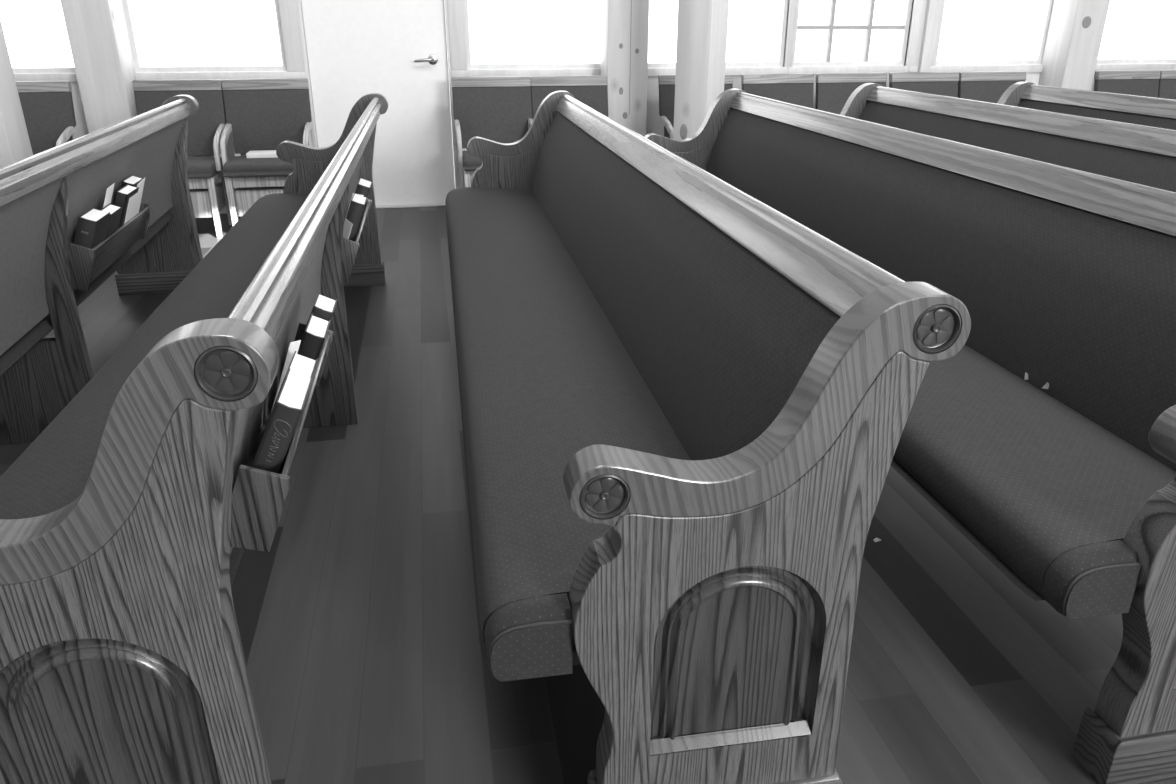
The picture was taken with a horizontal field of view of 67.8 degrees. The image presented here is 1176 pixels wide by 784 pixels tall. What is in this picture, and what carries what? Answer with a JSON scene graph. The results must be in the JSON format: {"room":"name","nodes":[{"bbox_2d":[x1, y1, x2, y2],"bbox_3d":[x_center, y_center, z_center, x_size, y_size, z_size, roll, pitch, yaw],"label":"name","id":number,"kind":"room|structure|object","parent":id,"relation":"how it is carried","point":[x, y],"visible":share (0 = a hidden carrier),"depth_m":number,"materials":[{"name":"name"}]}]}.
{"room":"church","nodes":[
{"label":"church","id":0,"kind":"room"},
{"bbox_2d":[0,206,1175,783],"bbox_3d":[1.052,0.984,0.933,11.800,0.120,12.250,-4,23,-9],"label":"floor","id":1,"kind":"structure","parent":0,"point":[358,623],"depth_m":1.87,"materials":[{"name":"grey wood"}]},
{"bbox_2d":[0,20,32,167],"bbox_3d":[-3.146,-2.740,4.027,0.260,4.300,0.260,-4,23,-9],"label":"timber post","id":2,"kind":"object","parent":1,"relation":"on","point":[15,145],"visible":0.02,"depth_m":4.57,"materials":[{"name":"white wood"}]},
{"bbox_2d":[15,81,75,154],"bbox_3d":[-3.296,-1.340,5.117,0.504,0.868,0.552,-4,23,-9],"label":"pew","id":3,"kind":"object","parent":1,"relation":"on","point":[47,106],"visible":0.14,"depth_m":5.21,"materials":[{"name":"fabric"}]},
{"bbox_2d":[60,0,136,133],"bbox_3d":[-2.942,-3.095,4.859,0.260,4.300,0.266,-4,23,-9],"label":"timber post","id":4,"kind":"object","parent":1,"relation":"on","point":[97,32],"visible":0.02,"depth_m":5.22,"materials":[{"name":"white wood"}]},
{"bbox_2d":[0,95,202,444],"bbox_3d":[-1.734,-0.254,2.538,0.642,0.894,3.432,-5,24,-11],"label":"pew","id":5,"kind":"object","parent":1,"relation":"on","point":[45,276],"visible":0.9,"depth_m":2.67,"materials":[{"name":"wood"}]},
{"bbox_2d":[0,210,173,375],"bbox_3d":[-1.819,-0.208,2.538,0.468,0.113,3.283,-5,24,-11],"label":"seat cushion","id":6,"kind":"object","parent":5,"relation":"on","point":[23,330],"depth_m":2.52,"materials":[{"name":"fabric"}]},
{"bbox_2d":[74,207,109,248],"bbox_3d":[-1.565,-0.465,2.745,0.116,0.197,0.152,-5,24,-11],"label":"hymnal","id":7,"kind":"object","parent":5,"relation":"on","point":[92,225],"visible":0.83,"depth_m":2.68,"materials":[{"name":"paper"}]},
{"bbox_2d":[103,183,114,207],"bbox_3d":[-1.616,-0.574,2.922,0.087,0.226,0.103,-6,24,-13],"label":"paper slip","id":8,"kind":"object","parent":5,"relation":"on","point":[109,192],"visible":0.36,"depth_m":2.89,"materials":[{"name":"white paper"}]},
{"bbox_2d":[100,203,121,237],"bbox_3d":[-1.594,-0.519,2.891,0.100,0.182,0.136,-5,24,-11],"label":"hymnal","id":9,"kind":"object","parent":5,"relation":"on","point":[115,212],"visible":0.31,"depth_m":2.87,"materials":[{"name":"paper"}]},
{"bbox_2d":[114,184,138,227],"bbox_3d":[-1.623,-0.602,3.046,0.111,0.214,0.152,-5,24,-11],"label":"hymnal","id":10,"kind":"object","parent":5,"relation":"on","point":[122,196],"visible":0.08,"depth_m":2.98,"materials":[{"name":"black paper"}]},
{"bbox_2d":[120,175,143,188],"bbox_3d":[-1.675,-0.669,3.181,0.115,0.215,0.146,-5,24,-11],"label":"hymnal","id":11,"kind":"object","parent":5,"relation":"on","point":[133,181],"visible":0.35,"depth_m":3.13,"materials":[{"name":"white paper"}]},
{"bbox_2d":[124,191,140,223],"bbox_3d":[-1.616,-0.604,3.087,0.071,0.182,0.150,-5,24,-11],"label":"paper slip","id":12,"kind":"object","parent":5,"relation":"on","point":[134,200],"visible":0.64,"depth_m":3.07,"materials":[{"name":"white paper"}]},
{"bbox_2d":[136,178,144,213],"bbox_3d":[-1.649,-0.669,3.195,0.079,0.209,0.118,-4,23,-9],"label":"paper slip","id":13,"kind":"object","parent":5,"relation":"on","point":[140,185],"visible":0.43,"depth_m":3.20,"materials":[{"name":"white paper"}]},
{"bbox_2d":[132,79,231,238],"bbox_3d":[-2.448,-1.399,5.256,0.504,0.868,0.552,-4,23,-9],"label":"pew","id":14,"kind":"object","parent":1,"relation":"on","point":[209,197],"visible":0.44,"depth_m":5.30,"materials":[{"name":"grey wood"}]},
{"bbox_2d":[0,93,387,783],"bbox_3d":[-0.958,-0.292,2.628,0.642,0.894,3.432,-4,23,-9],"label":"pew","id":15,"kind":"object","parent":1,"relation":"on","point":[127,524],"visible":0.94,"depth_m":1.12,"materials":[{"name":"wood"}]},
{"bbox_2d":[0,193,308,586],"bbox_3d":[-1.043,-0.248,2.631,0.468,0.113,3.283,-4,23,-9],"label":"seat cushion","id":16,"kind":"object","parent":15,"relation":"on","point":[55,470],"depth_m":2.06,"materials":[{"name":"fabric"}]},
{"bbox_2d":[252,368,312,472],"bbox_3d":[-0.522,0.079,1.467,0.122,0.193,0.152,-4,23,-9],"label":"hymnal","id":17,"kind":"object","parent":15,"relation":"on","point":[288,408],"visible":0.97,"depth_m":1.40,"materials":[{"name":"paper"}]},
{"bbox_2d":[254,351,317,458],"bbox_3d":[-0.553,0.031,1.605,0.114,0.174,0.136,-4,23,-9],"label":"hymnal","id":18,"kind":"object","parent":15,"relation":"on","point":[301,365],"visible":0.25,"depth_m":1.59,"materials":[{"name":"paper"}]},
{"bbox_2d":[271,340,300,411],"bbox_3d":[-0.586,-0.017,1.688,0.080,0.174,0.026,-4,23,-9],"label":"paper slip","id":19,"kind":"object","parent":15,"relation":"on","point":[294,346],"visible":0.43,"depth_m":1.67,"materials":[{"name":"white paper"}]},
{"bbox_2d":[297,313,330,359],"bbox_3d":[-0.581,-0.051,1.781,0.117,0.187,0.122,-4,23,-9],"label":"hymnal","id":20,"kind":"object","parent":15,"relation":"on","point":[313,338],"visible":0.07,"depth_m":1.71,"materials":[{"name":"black paper"}]},
{"bbox_2d":[300,293,337,342],"bbox_3d":[-0.604,-0.108,1.905,0.122,0.193,0.106,-4,23,-9],"label":"hymnal","id":21,"kind":"object","parent":15,"relation":"on","point":[324,308],"visible":0.38,"depth_m":1.85,"materials":[{"name":"paper"}]},
{"bbox_2d":[343,218,352,238],"bbox_3d":[-0.790,-0.480,2.820,0.049,0.150,0.079,-16,28,-33],"label":"paper slip","id":22,"kind":"object","parent":15,"relation":"on","point":[347,224],"visible":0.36,"depth_m":2.80,"materials":[{"name":"white paper"}]},
{"bbox_2d":[346,193,366,240],"bbox_3d":[-0.793,-0.549,2.930,0.116,0.208,0.146,-4,23,-9],"label":"hymnal","id":23,"kind":"object","parent":15,"relation":"on","point":[357,205],"visible":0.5,"depth_m":2.85,"materials":[{"name":"paper"}]},
{"bbox_2d":[355,177,372,239],"bbox_3d":[-0.835,-0.654,3.165,0.119,0.217,0.146,-4,23,-9],"label":"hymnal","id":24,"kind":"object","parent":15,"relation":"on","point":[363,186],"visible":0.4,"depth_m":3.08,"materials":[{"name":"paper"}]},
{"bbox_2d":[220,78,311,225],"bbox_3d":[-1.946,-1.433,5.339,0.504,0.868,0.552,-4,23,-9],"label":"pew","id":25,"kind":"object","parent":1,"relation":"on","point":[262,114],"visible":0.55,"depth_m":5.38,"materials":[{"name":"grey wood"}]},
{"bbox_2d":[246,150,277,157],"bbox_3d":[-1.967,-1.456,5.355,0.215,0.028,0.130,-4,23,-9],"label":"songbook","id":26,"kind":"object","parent":25,"relation":"on","point":[262,153],"visible":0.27,"depth_m":5.30,"materials":[{"name":"paper"}]},
{"bbox_2d":[451,76,532,187],"bbox_3d":[-0.579,-1.528,5.563,0.504,0.868,0.552,-4,23,-9],"label":"pew","id":27,"kind":"object","parent":1,"relation":"on","point":[495,108],"visible":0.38,"depth_m":5.63,"materials":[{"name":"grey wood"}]},
{"bbox_2d":[530,75,607,118],"bbox_3d":[-0.082,-1.563,5.644,0.504,0.868,0.552,-4,23,-9],"label":"pew","id":28,"kind":"object","parent":1,"relation":"on","point":[592,91],"visible":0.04,"depth_m":5.70,"materials":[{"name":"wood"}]},
{"bbox_2d":[600,0,648,136],"bbox_3d":[0.239,-3.315,5.380,0.272,4.300,0.268,-4,23,-9],"label":"timber post","id":29,"kind":"object","parent":1,"relation":"on","point":[624,24],"visible":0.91,"depth_m":5.74,"materials":[{"name":"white wood"}]},
{"bbox_2d":[658,74,732,138],"bbox_3d":[0.762,-1.621,5.783,0.504,0.868,0.552,-4,23,-9],"label":"pew","id":30,"kind":"object","parent":1,"relation":"on","point":[666,83],"visible":0.09,"depth_m":5.82,"materials":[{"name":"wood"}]},
{"bbox_2d":[673,0,728,139],"bbox_3d":[0.664,-3.018,4.683,0.220,4.300,0.222,15,27,31],"label":"timber post","id":31,"kind":"object","parent":1,"relation":"on","point":[702,25],"visible":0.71,"depth_m":5.06,"materials":[{"name":"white wood"}]},
{"bbox_2d":[445,91,970,783],"bbox_3d":[-0.107,-0.352,2.772,0.642,0.894,3.432,-4,23,-9],"label":"pew","id":32,"kind":"object","parent":1,"relation":"on","point":[686,405],"visible":1,"depth_m":1.34,"materials":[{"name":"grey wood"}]},
{"bbox_2d":[445,188,690,658],"bbox_3d":[-0.193,-0.308,2.775,0.468,0.113,3.283,-4,23,-9],"label":"seat cushion","id":33,"kind":"object","parent":32,"relation":"on","point":[548,371],"depth_m":1.93,"materials":[{"name":"fabric"}]},
{"bbox_2d":[533,112,840,459],"bbox_3d":[0.068,-0.513,2.735,0.152,0.398,3.281,-4,23,-9],"label":"cushion","id":34,"kind":"object","parent":32,"relation":"on","point":[720,339],"depth_m":1.87,"materials":[{"name":"fabric"}]},
{"bbox_2d":[741,73,813,107],"bbox_3d":[1.330,-1.661,5.876,0.504,0.868,0.552,-4,23,-9],"label":"pew","id":35,"kind":"object","parent":1,"relation":"on","point":[795,88],"visible":0.06,"depth_m":5.93,"materials":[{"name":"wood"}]},
{"bbox_2d":[815,73,886,114],"bbox_3d":[1.855,-1.697,5.962,0.504,0.868,0.552,-4,23,-9],"label":"pew","id":36,"kind":"object","parent":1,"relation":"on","point":[833,90],"visible":0.06,"depth_m":6.01,"materials":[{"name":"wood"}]},
{"bbox_2d":[644,89,1175,783],"bbox_3d":[0.750,-0.406,2.900,0.642,0.894,3.432,-4,23,-9],"label":"pew","id":37,"kind":"object","parent":1,"relation":"on","point":[1064,277],"visible":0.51,"depth_m":1.85,"materials":[{"name":"fabric"}]},
{"bbox_2d":[706,108,1175,470],"bbox_3d":[0.926,-0.567,2.864,0.152,0.398,3.281,-4,23,-9],"label":"cushion","id":38,"kind":"object","parent":37,"relation":"on","point":[1077,298],"depth_m":2.15,"materials":[{"name":"fabric"}]},
{"bbox_2d":[891,345,1175,600],"bbox_3d":[0.664,-0.362,2.902,0.468,0.113,3.283,-4,23,-9],"label":"seat cushion","id":39,"kind":"object","parent":37,"relation":"on","point":[1036,478],"depth_m":1.64,"materials":[{"name":"fabric"}]},
{"bbox_2d":[1042,382,1048,388],"bbox_3d":[1.024,-0.013,1.956,0.022,0.019,0.001,-7,24,-16],"label":"paper scrap","id":40,"kind":"object","parent":37,"relation":"on","point":[1046,386],"visible":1,"depth_m":1.96,"materials":[{"name":"white paper"}]},
{"bbox_2d":[889,72,958,97],"bbox_3d":[2.390,-1.734,6.050,0.504,0.868,0.552,-4,23,-9],"label":"pew","id":41,"kind":"object","parent":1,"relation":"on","point":[937,83],"visible":0.06,"depth_m":6.10,"materials":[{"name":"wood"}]},
{"bbox_2d":[958,71,1025,103],"bbox_3d":[2.903,-1.770,6.134,0.504,0.868,0.552,-4,23,-9],"label":"pew","id":42,"kind":"object","parent":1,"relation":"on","point":[989,87],"visible":0.04,"depth_m":6.18,"materials":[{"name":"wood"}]},
{"bbox_2d":[840,83,1175,191],"bbox_3d":[1.540,-0.571,3.286,0.642,0.894,3.432,-4,23,-9],"label":"pew","id":43,"kind":"object","parent":1,"relation":"on","point":[1139,154],"visible":0.24,"depth_m":3.38,"materials":[{"name":"wood"}]},
{"bbox_2d":[1038,0,1109,90],"bbox_3d":[3.522,-3.543,5.918,0.250,4.300,0.268,-4,23,-9],"label":"timber post","id":44,"kind":"object","parent":1,"relation":"on","point":[1076,29],"visible":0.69,"depth_m":6.27,"materials":[{"name":"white wood"}]},
{"bbox_2d":[997,82,1175,129],"bbox_3d":[2.430,-0.617,3.396,0.642,0.894,3.432,-4,23,-9],"label":"pew","id":45,"kind":"object","parent":1,"relation":"on","point":[1133,109],"visible":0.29,"depth_m":4.26,"materials":[{"name":"wood"}]},
{"bbox_2d":[1018,99,1175,129],"bbox_3d":[2.605,-0.778,3.361,0.152,0.398,3.281,-4,23,-9],"label":"cushion","id":46,"kind":"object","parent":45,"relation":"on","point":[1112,113],"depth_m":4.19,"materials":[{"name":"fabric"}]},
{"bbox_2d":[1094,70,1160,97],"bbox_3d":[3.969,-1.843,6.309,0.504,0.868,0.552,-4,23,-9],"label":"pew","id":47,"kind":"object","parent":1,"relation":"on","point":[1145,83],"visible":0.06,"depth_m":6.36,"materials":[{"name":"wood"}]},
{"bbox_2d":[1158,70,1175,99],"bbox_3d":[4.474,-1.878,6.391,0.504,0.868,0.552,-4,23,-9],"label":"pew","id":48,"kind":"object","parent":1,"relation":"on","point":[1167,81],"visible":0.12,"depth_m":6.42,"materials":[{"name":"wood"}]},
{"bbox_2d":[13,0,1175,213],"bbox_3d":[-0.006,-3.384,5.541,11.400,4.300,0.160,-4,23,-9],"label":"wall","id":49,"kind":"structure","parent":0,"point":[653,124],"depth_m":6.12,"materials":[{"name":"white paint"}]},
{"bbox_2d":[12,67,75,72],"bbox_3d":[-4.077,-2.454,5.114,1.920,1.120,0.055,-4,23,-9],"label":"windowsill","id":50,"kind":"structure","parent":49,"relation":"in","point":[69,69],"depth_m":5.42,"materials":[{"name":"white wood"}]},
{"bbox_2d":[14,73,77,81],"bbox_3d":[-4.108,-1.892,5.294,2.040,0.053,0.042,-4,23,-9],"label":"trim","id":51,"kind":"structure","parent":49,"relation":"attached to","point":[71,77],"depth_m":5.40,"materials":[{"name":"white wood"}]},
{"bbox_2d":[122,0,286,71],"bbox_3d":[-2.398,-2.571,5.389,0.920,1.120,0.055,-4,23,-9],"label":"window","id":52,"kind":"structure","parent":49,"relation":"in","point":[126,3],"depth_m":5.54,"materials":[{"name":"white wood"}]},
{"bbox_2d":[135,71,305,79],"bbox_3d":[-2.336,-2.014,5.585,1.040,0.053,0.042,-4,23,-9],"label":"trim","id":53,"kind":"structure","parent":49,"relation":"attached to","point":[269,74],"depth_m":5.56,"materials":[{"name":"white wood"}]},
{"bbox_2d":[278,0,304,70],"bbox_3d":[-1.883,-2.610,5.420,0.110,1.171,0.040,-4,23,-9],"label":"trim","id":54,"kind":"structure","parent":49,"relation":"attached to","point":[288,9],"depth_m":5.55,"materials":[{"name":"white wood"}]},
{"bbox_2d":[297,0,317,147],"bbox_3d":[-1.823,-2.213,5.610,0.029,2.090,0.042,-4,23,-9],"label":"trim","id":55,"kind":"structure","parent":49,"relation":"attached to","point":[299,7],"depth_m":5.64,"materials":[{"name":"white wood"}]},
{"bbox_2d":[301,0,454,205],"bbox_3d":[-1.369,-2.237,5.696,0.894,2.043,0.117,-4,23,-9],"label":"door","id":56,"kind":"structure","parent":49,"relation":"in","point":[396,50],"depth_m":5.79,"materials":[{"name":"paint"}]},
{"bbox_2d":[376,204,445,208],"bbox_3d":[-1.376,-1.307,6.134,0.900,0.012,0.130,-4,23,-9],"label":"trim","id":57,"kind":"structure","parent":49,"relation":"attached to","point":[414,205],"depth_m":6.11,"materials":[{"name":"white wood"}]},
{"bbox_2d":[444,0,459,188],"bbox_3d":[-0.912,-2.277,5.760,0.029,2.090,0.042,-4,23,-9],"label":"trim","id":58,"kind":"structure","parent":49,"relation":"attached to","point":[454,137],"depth_m":5.91,"materials":[{"name":"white wood"}]},
{"bbox_2d":[447,0,466,69],"bbox_3d":[-0.856,-2.681,5.588,0.105,1.171,0.040,-4,23,-9],"label":"trim","id":59,"kind":"structure","parent":49,"relation":"attached to","point":[456,18],"depth_m":5.71,"materials":[{"name":"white wood"}]},
{"bbox_2d":[451,69,599,76],"bbox_3d":[-0.342,-2.152,5.912,1.150,0.053,0.042,-4,23,-9],"label":"trim","id":60,"kind":"structure","parent":49,"relation":"attached to","point":[499,72],"depth_m":5.88,"materials":[{"name":"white wood"}]},
{"bbox_2d":[464,0,599,68],"bbox_3d":[-0.348,-2.713,5.725,0.945,1.120,0.055,-4,23,-9],"label":"window","id":61,"kind":"structure","parent":49,"relation":"in","point":[469,65],"depth_m":5.88,"materials":[{"name":"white wood"}]},
{"bbox_2d":[647,67,787,76],"bbox_3d":[0.815,-2.233,6.102,1.200,0.053,0.042,-4,23,-9],"label":"trim","id":62,"kind":"structure","parent":49,"relation":"attached to","point":[735,71],"depth_m":6.12,"materials":[{"name":"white wood"}]},
{"bbox_2d":[648,0,787,67],"bbox_3d":[0.866,-2.797,5.924,1.040,1.120,0.055,-4,23,-9],"label":"window","id":63,"kind":"structure","parent":49,"relation":"in","point":[784,4],"depth_m":6.14,"materials":[{"name":"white wood"}]},
{"bbox_2d":[783,0,797,72],"bbox_3d":[1.413,-2.820,5.968,0.055,1.210,0.040,-4,23,-9],"label":"trim","id":64,"kind":"structure","parent":49,"relation":"attached to","point":[793,4],"depth_m":6.09,"materials":[{"name":"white wood"}]},
{"bbox_2d":[787,66,906,73],"bbox_3d":[1.856,-2.308,6.271,0.905,0.049,0.042,-4,23,-9],"label":"trim","id":65,"kind":"structure","parent":49,"relation":"attached to","point":[826,69],"depth_m":6.25,"materials":[{"name":"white wood"}]},
{"bbox_2d":[792,0,912,65],"bbox_3d":[1.860,-2.866,6.088,0.870,1.120,0.055,-4,23,-9],"label":"window","id":66,"kind":"structure","parent":49,"relation":"in","point":[904,28],"depth_m":6.24,"materials":[{"name":"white wood"}]},
{"bbox_2d":[904,0,926,71],"bbox_3d":[2.348,-2.885,6.121,0.105,1.210,0.040,-4,23,-9],"label":"trim","id":67,"kind":"structure","parent":49,"relation":"attached to","point":[918,12],"depth_m":6.24,"materials":[{"name":"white wood"}]},
{"bbox_2d":[918,0,938,71],"bbox_3d":[2.425,-2.635,6.209,0.070,2.400,0.059,-4,23,-9],"label":"trim","id":68,"kind":"structure","parent":49,"relation":"attached to","point":[932,5],"depth_m":6.22,"materials":[{"name":"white wood"}]},
{"bbox_2d":[930,0,944,65],"bbox_3d":[2.476,-2.894,6.142,0.085,1.210,0.040,-4,23,-9],"label":"trim","id":69,"kind":"structure","parent":49,"relation":"attached to","point":[941,2],"depth_m":6.26,"materials":[{"name":"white wood"}]},
{"bbox_2d":[910,65,1042,72],"bbox_3d":[2.887,-2.376,6.441,1.130,0.053,0.042,-4,23,-9],"label":"trim","id":70,"kind":"structure","parent":49,"relation":"attached to","point":[958,68],"depth_m":6.42,"materials":[{"name":"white wood"}]},
{"bbox_2d":[935,0,1052,64],"bbox_3d":[2.943,-2.941,6.265,0.880,1.120,0.055,-4,23,-9],"label":"window","id":71,"kind":"structure","parent":49,"relation":"in","point":[1047,8],"depth_m":6.45,"materials":[{"name":"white wood"}]},
{"bbox_2d":[1096,64,1175,69],"bbox_3d":[4.339,-2.477,6.680,1.600,0.053,0.042,-4,23,-9],"label":"trim","id":72,"kind":"structure","parent":49,"relation":"attached to","point":[1098,66],"depth_m":6.63,"materials":[{"name":"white wood"}]},
{"bbox_2d":[1097,59,1175,63],"bbox_3d":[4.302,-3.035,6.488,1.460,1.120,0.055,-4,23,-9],"label":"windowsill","id":73,"kind":"structure","parent":49,"relation":"in","point":[1103,61],"depth_m":6.66,"materials":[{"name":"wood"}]},
{"label":"outside","id":74,"kind":"structure","parent":0,"visible":0},
{"bbox_2d":[850,0,869,60],"bbox_3d":[2.263,-2.552,7.417,0.140,1.500,0.140,-4,23,-9],"label":"post","id":75,"kind":"object","parent":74,"point":[862,8],"visible":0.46,"depth_m":7.20,"materials":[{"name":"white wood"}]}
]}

